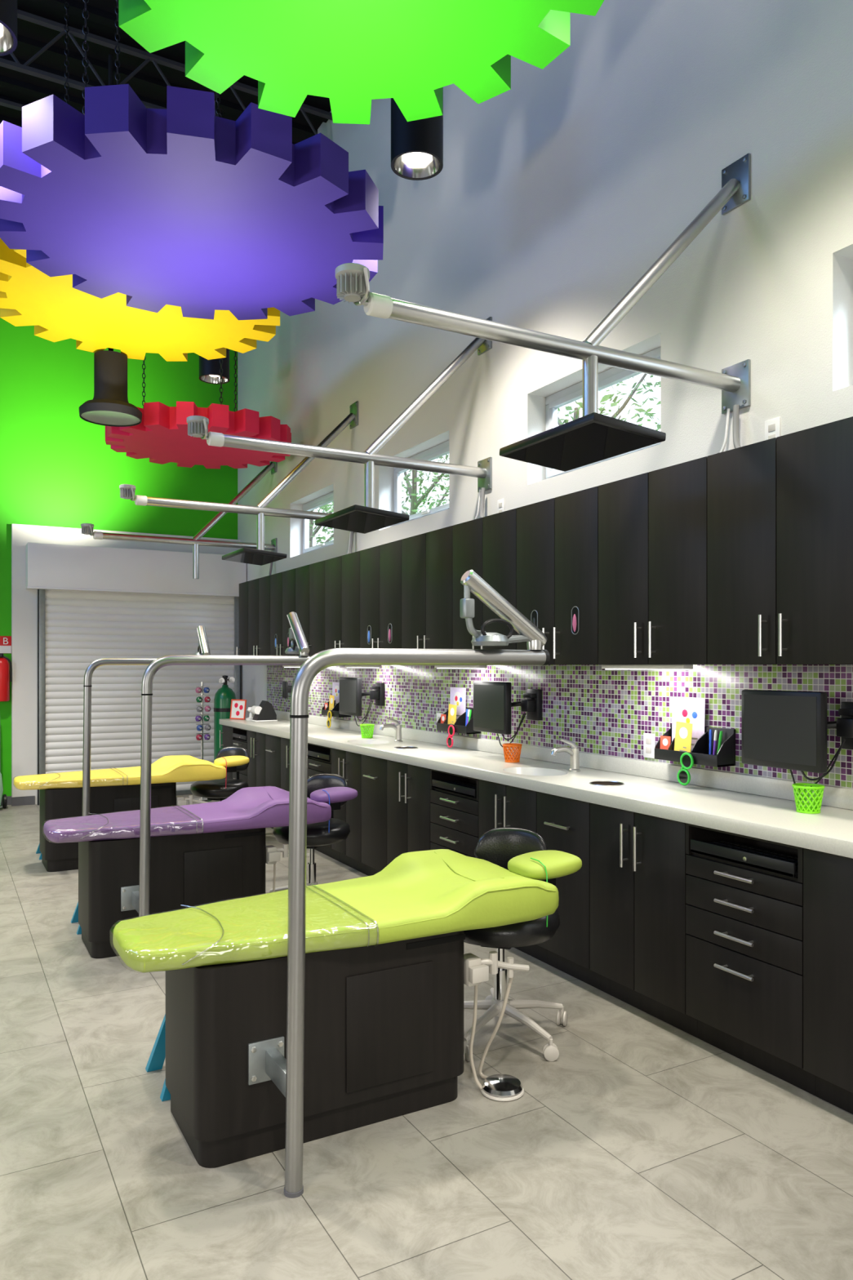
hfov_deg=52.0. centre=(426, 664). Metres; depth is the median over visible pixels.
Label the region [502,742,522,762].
basket
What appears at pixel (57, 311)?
gear
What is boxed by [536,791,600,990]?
base cabinet
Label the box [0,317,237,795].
wall
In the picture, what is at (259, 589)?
upper cabinet
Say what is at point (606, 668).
diffuser
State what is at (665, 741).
card
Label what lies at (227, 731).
base cabinet
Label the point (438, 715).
wall outlet
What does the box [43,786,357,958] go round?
chair
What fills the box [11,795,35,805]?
baseboard
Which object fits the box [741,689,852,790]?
monitor
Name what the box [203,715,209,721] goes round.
mask
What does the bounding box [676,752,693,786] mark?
sunglasses
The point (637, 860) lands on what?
base cabinet
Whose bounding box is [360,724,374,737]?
basket
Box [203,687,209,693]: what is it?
mask
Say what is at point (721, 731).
pen
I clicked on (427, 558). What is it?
upper cabinet
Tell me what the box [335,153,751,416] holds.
boom
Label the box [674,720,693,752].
leaflet
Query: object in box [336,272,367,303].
lamp
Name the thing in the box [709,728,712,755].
pen
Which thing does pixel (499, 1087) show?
foot pedal
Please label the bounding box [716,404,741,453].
power cable
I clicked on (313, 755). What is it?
keyboard tray
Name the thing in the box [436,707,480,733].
holder
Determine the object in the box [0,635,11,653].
wall sign
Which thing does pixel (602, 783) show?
chute
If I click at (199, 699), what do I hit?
mask
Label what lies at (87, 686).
post
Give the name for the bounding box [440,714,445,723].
card
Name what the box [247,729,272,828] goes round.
base cabinet
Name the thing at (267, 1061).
post
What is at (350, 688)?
monitor
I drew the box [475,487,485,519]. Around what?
power cable
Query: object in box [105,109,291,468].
gear
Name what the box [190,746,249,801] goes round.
stool
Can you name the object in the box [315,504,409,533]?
screen
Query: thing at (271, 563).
power cable
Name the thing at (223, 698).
tank
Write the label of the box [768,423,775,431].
socket
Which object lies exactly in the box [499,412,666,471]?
screen
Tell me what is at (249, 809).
cushion
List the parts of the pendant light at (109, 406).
stem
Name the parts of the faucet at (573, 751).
spout, lever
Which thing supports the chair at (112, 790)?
on the floor
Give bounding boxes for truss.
[0,9,333,134]
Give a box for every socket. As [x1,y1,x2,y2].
[645,737,651,744]
[645,746,651,753]
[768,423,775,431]
[768,434,775,439]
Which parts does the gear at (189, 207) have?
chain, chain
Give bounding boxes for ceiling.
[0,0,331,144]
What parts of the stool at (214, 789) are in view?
seat plate, seat, backrest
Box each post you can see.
[82,657,157,816]
[120,654,311,916]
[248,648,550,1198]
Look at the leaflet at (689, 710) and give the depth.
4.03 m
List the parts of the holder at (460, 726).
panel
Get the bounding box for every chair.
[13,755,248,871]
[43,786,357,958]
[112,848,582,1168]
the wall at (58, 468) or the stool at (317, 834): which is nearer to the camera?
the stool at (317, 834)
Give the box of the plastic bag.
[0,772,3,805]
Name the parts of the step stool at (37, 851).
leg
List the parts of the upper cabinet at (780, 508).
door, handle, handle, door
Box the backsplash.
[266,664,852,788]
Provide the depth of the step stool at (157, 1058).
3.13 m
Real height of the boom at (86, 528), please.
1.340 m
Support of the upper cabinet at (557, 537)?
attached to the wall at (554, 193)
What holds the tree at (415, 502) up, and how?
on the ground
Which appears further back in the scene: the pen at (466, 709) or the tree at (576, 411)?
the tree at (576, 411)
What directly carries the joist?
attached to the ceiling
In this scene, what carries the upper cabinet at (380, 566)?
attached to the wall at (554, 193)
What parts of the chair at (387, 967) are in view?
access panel, holder arm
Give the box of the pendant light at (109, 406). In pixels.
[79,54,142,426]
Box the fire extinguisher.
[0,653,12,701]
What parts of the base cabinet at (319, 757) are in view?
handle, drawer, drawer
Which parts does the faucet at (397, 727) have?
spout, lever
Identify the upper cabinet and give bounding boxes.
[236,581,248,655]
[248,575,270,655]
[270,568,295,655]
[295,560,324,655]
[324,551,359,649]
[360,539,401,648]
[401,525,453,648]
[453,508,516,649]
[516,485,598,664]
[598,456,707,664]
[707,416,852,664]
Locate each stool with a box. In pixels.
[35,842,41,859]
[71,902,81,934]
[145,1013,170,1101]
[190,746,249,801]
[269,773,350,893]
[463,826,567,1061]
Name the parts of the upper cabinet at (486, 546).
door, door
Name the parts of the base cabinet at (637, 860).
door, handle, handle, door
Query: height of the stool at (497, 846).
0.770 m
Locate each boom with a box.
[80,461,276,578]
[119,400,358,550]
[186,316,492,508]
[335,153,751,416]
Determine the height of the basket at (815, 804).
0.101 m
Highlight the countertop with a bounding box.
[219,710,852,858]
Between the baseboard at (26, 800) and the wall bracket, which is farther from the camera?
the baseboard at (26, 800)
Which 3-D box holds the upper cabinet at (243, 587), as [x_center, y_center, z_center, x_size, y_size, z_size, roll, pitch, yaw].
[-1.730,-0.422,8.995,0.388,0.840,0.313,0,0,-29]
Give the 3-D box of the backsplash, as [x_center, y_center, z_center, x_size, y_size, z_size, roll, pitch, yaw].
[0.191,0.233,5.929,0.008,0.485,7.780,0,0,-29]
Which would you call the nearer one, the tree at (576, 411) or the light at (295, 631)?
the light at (295, 631)
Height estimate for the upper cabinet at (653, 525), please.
0.840 m
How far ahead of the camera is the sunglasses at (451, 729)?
5.71 m
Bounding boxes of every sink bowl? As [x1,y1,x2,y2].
[347,739,390,743]
[502,767,567,775]
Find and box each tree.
[309,503,333,547]
[320,453,448,539]
[442,373,660,461]
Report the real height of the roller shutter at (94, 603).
2.690 m
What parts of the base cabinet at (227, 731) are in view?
handle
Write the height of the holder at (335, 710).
0.160 m
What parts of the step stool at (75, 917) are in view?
leg, leg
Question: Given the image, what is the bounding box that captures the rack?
[193,681,211,801]
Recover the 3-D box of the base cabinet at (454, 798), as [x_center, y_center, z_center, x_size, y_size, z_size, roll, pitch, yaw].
[0.367,1.028,5.023,0.576,0.844,0.524,0,0,-29]
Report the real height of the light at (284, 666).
0.024 m
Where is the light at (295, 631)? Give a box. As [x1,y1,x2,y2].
[284,611,309,655]
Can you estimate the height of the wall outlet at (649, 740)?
0.120 m
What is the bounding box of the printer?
[249,700,277,721]
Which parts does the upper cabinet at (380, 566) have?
door, handle, handle, door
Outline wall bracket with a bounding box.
[282,680,293,697]
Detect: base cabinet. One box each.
[219,724,234,778]
[232,727,247,782]
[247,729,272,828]
[265,733,280,828]
[280,737,289,791]
[307,742,339,861]
[331,747,369,875]
[360,754,386,875]
[386,760,431,865]
[430,768,478,857]
[478,778,546,963]
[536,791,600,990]
[590,803,697,1037]
[685,822,815,1095]
[803,848,852,1114]
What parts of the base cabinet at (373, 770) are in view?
handle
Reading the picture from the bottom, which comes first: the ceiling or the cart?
the cart
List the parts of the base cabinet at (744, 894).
handle, handle, handle, handle, drawer, drawer, drawer, drawer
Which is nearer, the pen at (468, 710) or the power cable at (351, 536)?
the pen at (468, 710)
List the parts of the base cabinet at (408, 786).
door, handle, handle, door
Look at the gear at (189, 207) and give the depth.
4.14 m
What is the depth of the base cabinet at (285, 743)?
7.29 m
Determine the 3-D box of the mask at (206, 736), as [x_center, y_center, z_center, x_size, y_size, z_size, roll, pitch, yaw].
[-2.333,0.768,9.322,0.068,0.064,0.083,0,0,-29]
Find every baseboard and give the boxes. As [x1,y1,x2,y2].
[0,795,11,805]
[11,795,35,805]
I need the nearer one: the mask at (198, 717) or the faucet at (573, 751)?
the faucet at (573, 751)
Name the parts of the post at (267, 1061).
bracket plate, bracket arm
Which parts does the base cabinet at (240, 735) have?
drawer, drawer, drawer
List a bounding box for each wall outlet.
[436,712,442,721]
[497,497,504,513]
[643,733,655,758]
[764,417,780,439]
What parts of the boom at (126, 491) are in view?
brace plate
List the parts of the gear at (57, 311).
chain, chain, chain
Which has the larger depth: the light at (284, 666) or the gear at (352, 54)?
the light at (284, 666)
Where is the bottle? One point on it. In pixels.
(251, 715)
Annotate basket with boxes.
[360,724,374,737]
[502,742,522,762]
[791,782,825,813]
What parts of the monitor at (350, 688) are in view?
wall arm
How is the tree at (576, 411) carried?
on the ground
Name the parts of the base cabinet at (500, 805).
door, handle, handle, door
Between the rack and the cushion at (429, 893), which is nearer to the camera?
the cushion at (429, 893)
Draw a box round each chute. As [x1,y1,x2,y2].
[394,746,417,749]
[589,780,624,786]
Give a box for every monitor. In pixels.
[339,677,384,726]
[473,681,542,746]
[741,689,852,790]
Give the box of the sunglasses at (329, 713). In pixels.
[326,710,332,728]
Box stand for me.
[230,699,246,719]
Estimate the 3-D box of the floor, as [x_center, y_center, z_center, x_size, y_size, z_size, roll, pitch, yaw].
[-2.224,1.500,2.511,7.550,0.100,13.550,0,0,-29]
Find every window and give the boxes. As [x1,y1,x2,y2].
[302,491,333,553]
[393,440,448,525]
[545,346,660,479]
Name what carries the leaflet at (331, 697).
in the holder at (335, 710)
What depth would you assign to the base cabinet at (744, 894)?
3.13 m
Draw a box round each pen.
[465,709,467,726]
[466,709,470,724]
[468,709,471,721]
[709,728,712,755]
[712,729,717,755]
[716,730,722,753]
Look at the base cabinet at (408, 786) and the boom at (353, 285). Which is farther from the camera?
the base cabinet at (408, 786)
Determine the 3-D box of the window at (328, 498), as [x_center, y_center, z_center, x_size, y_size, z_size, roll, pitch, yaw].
[-0.972,-1.340,8.314,0.085,0.540,1.100,0,0,-29]
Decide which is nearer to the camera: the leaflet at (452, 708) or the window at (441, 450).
the leaflet at (452, 708)
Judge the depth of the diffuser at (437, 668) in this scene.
5.44 m
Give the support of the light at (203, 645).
on the post at (87, 686)
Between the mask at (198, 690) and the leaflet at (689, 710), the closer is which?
the leaflet at (689, 710)
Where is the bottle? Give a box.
[245,706,253,720]
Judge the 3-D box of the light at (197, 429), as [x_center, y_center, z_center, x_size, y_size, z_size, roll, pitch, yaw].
[-1.229,-1.264,4.705,0.106,0.059,0.105,0,0,-29]
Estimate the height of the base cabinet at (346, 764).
0.844 m
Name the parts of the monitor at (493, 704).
wall arm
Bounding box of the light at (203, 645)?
[194,625,211,655]
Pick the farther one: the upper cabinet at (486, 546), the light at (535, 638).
the upper cabinet at (486, 546)
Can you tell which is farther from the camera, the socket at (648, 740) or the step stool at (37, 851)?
the step stool at (37, 851)
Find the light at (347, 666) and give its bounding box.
[345,665,381,667]
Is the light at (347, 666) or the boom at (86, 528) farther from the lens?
the boom at (86, 528)
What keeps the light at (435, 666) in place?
attached to the upper cabinet at (427, 558)
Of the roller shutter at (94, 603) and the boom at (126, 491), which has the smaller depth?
the boom at (126, 491)
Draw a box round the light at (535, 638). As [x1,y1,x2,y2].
[460,569,546,649]
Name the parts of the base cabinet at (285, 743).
handle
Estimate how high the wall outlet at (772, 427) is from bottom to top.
0.120 m
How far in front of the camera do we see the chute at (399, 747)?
5.87 m
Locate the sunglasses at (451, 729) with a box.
[446,724,454,747]
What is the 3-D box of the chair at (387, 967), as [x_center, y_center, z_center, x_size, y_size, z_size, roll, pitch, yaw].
[-0.179,1.087,3.012,1.703,0.726,0.630,0,0,-29]
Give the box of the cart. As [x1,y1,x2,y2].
[0,762,7,808]
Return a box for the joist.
[0,98,25,111]
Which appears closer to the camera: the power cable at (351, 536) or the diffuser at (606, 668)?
the diffuser at (606, 668)
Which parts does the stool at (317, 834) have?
leg, seat, seat plate, backrest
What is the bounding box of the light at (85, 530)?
[81,526,93,533]
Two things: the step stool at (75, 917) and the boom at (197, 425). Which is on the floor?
the step stool at (75, 917)
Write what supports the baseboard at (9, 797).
attached to the wall at (58, 468)
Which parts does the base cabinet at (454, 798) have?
handle, handle, handle, drawer, drawer, drawer, drawer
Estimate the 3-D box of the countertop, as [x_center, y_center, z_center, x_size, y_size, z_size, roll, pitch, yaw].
[-0.020,0.538,5.726,0.556,0.132,7.630,0,0,-29]
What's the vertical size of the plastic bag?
0.439 m
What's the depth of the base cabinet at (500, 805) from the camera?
4.43 m
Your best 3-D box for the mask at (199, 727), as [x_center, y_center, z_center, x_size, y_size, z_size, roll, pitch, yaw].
[-2.404,0.668,9.282,0.068,0.064,0.083,0,0,-29]
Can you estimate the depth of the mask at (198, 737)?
9.26 m
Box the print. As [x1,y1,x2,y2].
[234,702,243,715]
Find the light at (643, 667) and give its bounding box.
[601,664,693,670]
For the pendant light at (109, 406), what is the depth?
6.94 m
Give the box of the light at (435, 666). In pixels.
[434,665,487,668]
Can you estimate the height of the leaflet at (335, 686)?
0.280 m
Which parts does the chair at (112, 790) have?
access panel, holder arm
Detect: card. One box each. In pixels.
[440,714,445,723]
[660,735,671,749]
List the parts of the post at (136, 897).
bracket plate, bracket arm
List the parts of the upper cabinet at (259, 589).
door, handle, door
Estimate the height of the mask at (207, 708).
0.064 m
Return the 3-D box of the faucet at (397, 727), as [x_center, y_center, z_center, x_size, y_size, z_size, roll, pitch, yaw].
[-0.256,0.462,6.264,0.183,0.175,0.060,0,0,-29]
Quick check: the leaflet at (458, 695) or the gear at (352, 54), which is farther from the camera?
the leaflet at (458, 695)
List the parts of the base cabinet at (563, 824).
handle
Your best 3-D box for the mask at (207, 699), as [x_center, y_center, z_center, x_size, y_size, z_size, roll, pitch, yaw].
[-2.331,0.368,9.322,0.068,0.064,0.083,0,0,-29]
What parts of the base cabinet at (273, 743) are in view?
door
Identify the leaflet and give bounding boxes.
[328,694,334,710]
[332,682,339,704]
[447,703,457,724]
[449,687,466,721]
[671,697,705,751]
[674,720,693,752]
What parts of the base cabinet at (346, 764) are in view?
door, handle, handle, door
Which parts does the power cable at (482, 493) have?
cord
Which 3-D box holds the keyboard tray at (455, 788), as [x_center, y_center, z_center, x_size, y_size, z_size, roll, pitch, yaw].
[0.249,0.690,4.957,0.250,0.050,0.465,0,0,-29]
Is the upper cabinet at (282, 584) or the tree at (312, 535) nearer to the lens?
the upper cabinet at (282, 584)
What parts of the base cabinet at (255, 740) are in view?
door, handle, handle, door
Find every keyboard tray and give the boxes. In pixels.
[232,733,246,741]
[307,750,330,761]
[431,778,476,798]
[690,839,798,877]
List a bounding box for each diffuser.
[436,667,484,668]
[605,668,688,670]
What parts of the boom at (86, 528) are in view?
wall plate, brace plate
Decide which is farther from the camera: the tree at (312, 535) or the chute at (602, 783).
the tree at (312, 535)
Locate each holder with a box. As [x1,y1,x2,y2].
[321,699,351,717]
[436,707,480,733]
[654,724,735,767]
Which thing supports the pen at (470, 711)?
in the holder at (460, 726)
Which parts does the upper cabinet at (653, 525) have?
door, handle, handle, door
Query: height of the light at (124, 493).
0.059 m
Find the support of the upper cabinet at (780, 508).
attached to the wall at (554, 193)
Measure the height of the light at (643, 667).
0.024 m
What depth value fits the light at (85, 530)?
8.20 m
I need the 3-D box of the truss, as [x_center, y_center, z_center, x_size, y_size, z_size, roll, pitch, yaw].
[-4.130,-4.665,5.942,7.570,0.460,0.052,0,0,-29]
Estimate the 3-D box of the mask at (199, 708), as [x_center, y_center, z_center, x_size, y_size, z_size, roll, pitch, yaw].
[-2.405,0.468,9.281,0.068,0.064,0.083,0,0,-29]
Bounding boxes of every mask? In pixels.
[195,687,201,693]
[195,696,202,702]
[195,706,202,711]
[195,715,201,721]
[195,734,202,740]
[196,724,203,730]
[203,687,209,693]
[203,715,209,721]
[204,696,210,702]
[204,706,210,711]
[204,724,210,730]
[204,733,210,740]
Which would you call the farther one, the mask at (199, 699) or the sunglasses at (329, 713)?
the mask at (199, 699)
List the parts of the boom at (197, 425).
wall plate, brace plate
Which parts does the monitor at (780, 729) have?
wall arm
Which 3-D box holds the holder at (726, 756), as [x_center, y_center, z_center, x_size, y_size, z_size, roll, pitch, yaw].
[1.210,0.360,3.967,0.114,0.160,0.380,0,0,-29]
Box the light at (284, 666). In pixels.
[282,665,301,667]
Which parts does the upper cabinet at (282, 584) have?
door, handle, door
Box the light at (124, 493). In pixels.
[120,488,134,498]
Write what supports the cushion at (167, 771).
on the chair at (112, 790)
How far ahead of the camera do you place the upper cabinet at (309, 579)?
7.27 m
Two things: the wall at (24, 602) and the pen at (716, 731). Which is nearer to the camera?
the pen at (716, 731)
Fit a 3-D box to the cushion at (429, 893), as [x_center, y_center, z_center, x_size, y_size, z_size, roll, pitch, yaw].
[-0.273,0.798,2.960,1.477,0.144,0.630,0,0,-29]
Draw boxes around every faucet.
[379,717,402,742]
[550,737,580,771]
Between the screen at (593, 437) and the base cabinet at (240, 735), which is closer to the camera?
the screen at (593, 437)
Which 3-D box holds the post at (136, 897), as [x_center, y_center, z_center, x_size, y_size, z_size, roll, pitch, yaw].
[-1.058,0.700,4.470,0.921,1.500,0.256,0,0,-29]
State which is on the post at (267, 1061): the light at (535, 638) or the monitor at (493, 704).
the light at (535, 638)
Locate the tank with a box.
[213,675,236,800]
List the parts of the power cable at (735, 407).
cord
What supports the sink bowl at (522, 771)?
in the countertop
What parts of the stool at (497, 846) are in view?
leg, leg, leg, seat plate, backrest, seat, leg, leg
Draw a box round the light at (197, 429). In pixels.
[187,422,208,437]
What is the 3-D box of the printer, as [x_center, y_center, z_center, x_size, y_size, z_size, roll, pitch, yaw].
[-1.595,0.449,8.586,0.230,0.200,0.160,0,0,-29]
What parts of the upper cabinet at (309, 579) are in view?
door, door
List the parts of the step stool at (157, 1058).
leg, leg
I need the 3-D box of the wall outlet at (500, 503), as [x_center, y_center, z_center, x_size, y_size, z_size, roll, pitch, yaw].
[0.462,-0.970,5.439,0.010,0.120,0.076,0,0,-29]
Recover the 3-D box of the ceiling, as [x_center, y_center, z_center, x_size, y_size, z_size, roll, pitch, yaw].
[-2.161,-4.975,2.603,7.750,0.150,13.650,0,0,-29]
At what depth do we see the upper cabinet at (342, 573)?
6.71 m
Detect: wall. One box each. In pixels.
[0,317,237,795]
[11,524,239,804]
[237,0,852,718]
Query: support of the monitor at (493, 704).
attached to the wall at (554, 193)
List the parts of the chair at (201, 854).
access panel, holder arm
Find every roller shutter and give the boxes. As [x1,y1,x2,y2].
[25,542,246,805]
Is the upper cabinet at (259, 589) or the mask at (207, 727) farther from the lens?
the mask at (207, 727)
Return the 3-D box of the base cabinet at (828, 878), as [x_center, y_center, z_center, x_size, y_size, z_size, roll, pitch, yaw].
[1.597,1.028,2.809,0.576,0.844,0.519,0,0,-29]
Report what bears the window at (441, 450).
in the wall at (554, 193)
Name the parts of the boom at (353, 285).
wall plate, brace plate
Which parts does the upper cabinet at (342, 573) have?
door, handle, door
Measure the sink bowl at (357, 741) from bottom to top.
0.119 m
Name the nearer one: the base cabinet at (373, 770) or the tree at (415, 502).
the base cabinet at (373, 770)
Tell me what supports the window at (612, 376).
in the wall at (554, 193)
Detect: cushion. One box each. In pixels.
[13,755,226,790]
[43,786,331,843]
[112,848,559,972]
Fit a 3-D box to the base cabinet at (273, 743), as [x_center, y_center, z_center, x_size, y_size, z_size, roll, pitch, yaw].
[-1.109,1.028,7.680,0.576,0.844,0.394,0,0,-29]
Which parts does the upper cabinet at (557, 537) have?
door, handle, handle, door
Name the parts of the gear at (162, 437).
chain, chain, chain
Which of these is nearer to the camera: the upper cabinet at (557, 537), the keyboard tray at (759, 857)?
the keyboard tray at (759, 857)
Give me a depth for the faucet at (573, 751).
4.52 m
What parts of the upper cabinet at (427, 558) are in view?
door, handle, handle, door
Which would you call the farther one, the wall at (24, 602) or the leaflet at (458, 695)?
the wall at (24, 602)
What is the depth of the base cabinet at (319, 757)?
6.67 m
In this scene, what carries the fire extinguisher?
attached to the wall at (58, 468)
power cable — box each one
[268,562,272,575]
[346,531,353,554]
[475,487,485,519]
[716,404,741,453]
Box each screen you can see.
[222,547,286,565]
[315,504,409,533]
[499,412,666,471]
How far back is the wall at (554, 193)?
4.64 m
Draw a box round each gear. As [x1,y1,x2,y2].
[0,0,279,361]
[0,0,383,319]
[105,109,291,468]
[118,0,604,124]
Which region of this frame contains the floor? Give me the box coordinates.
[0,794,852,1279]
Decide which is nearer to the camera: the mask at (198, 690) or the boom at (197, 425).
the boom at (197, 425)

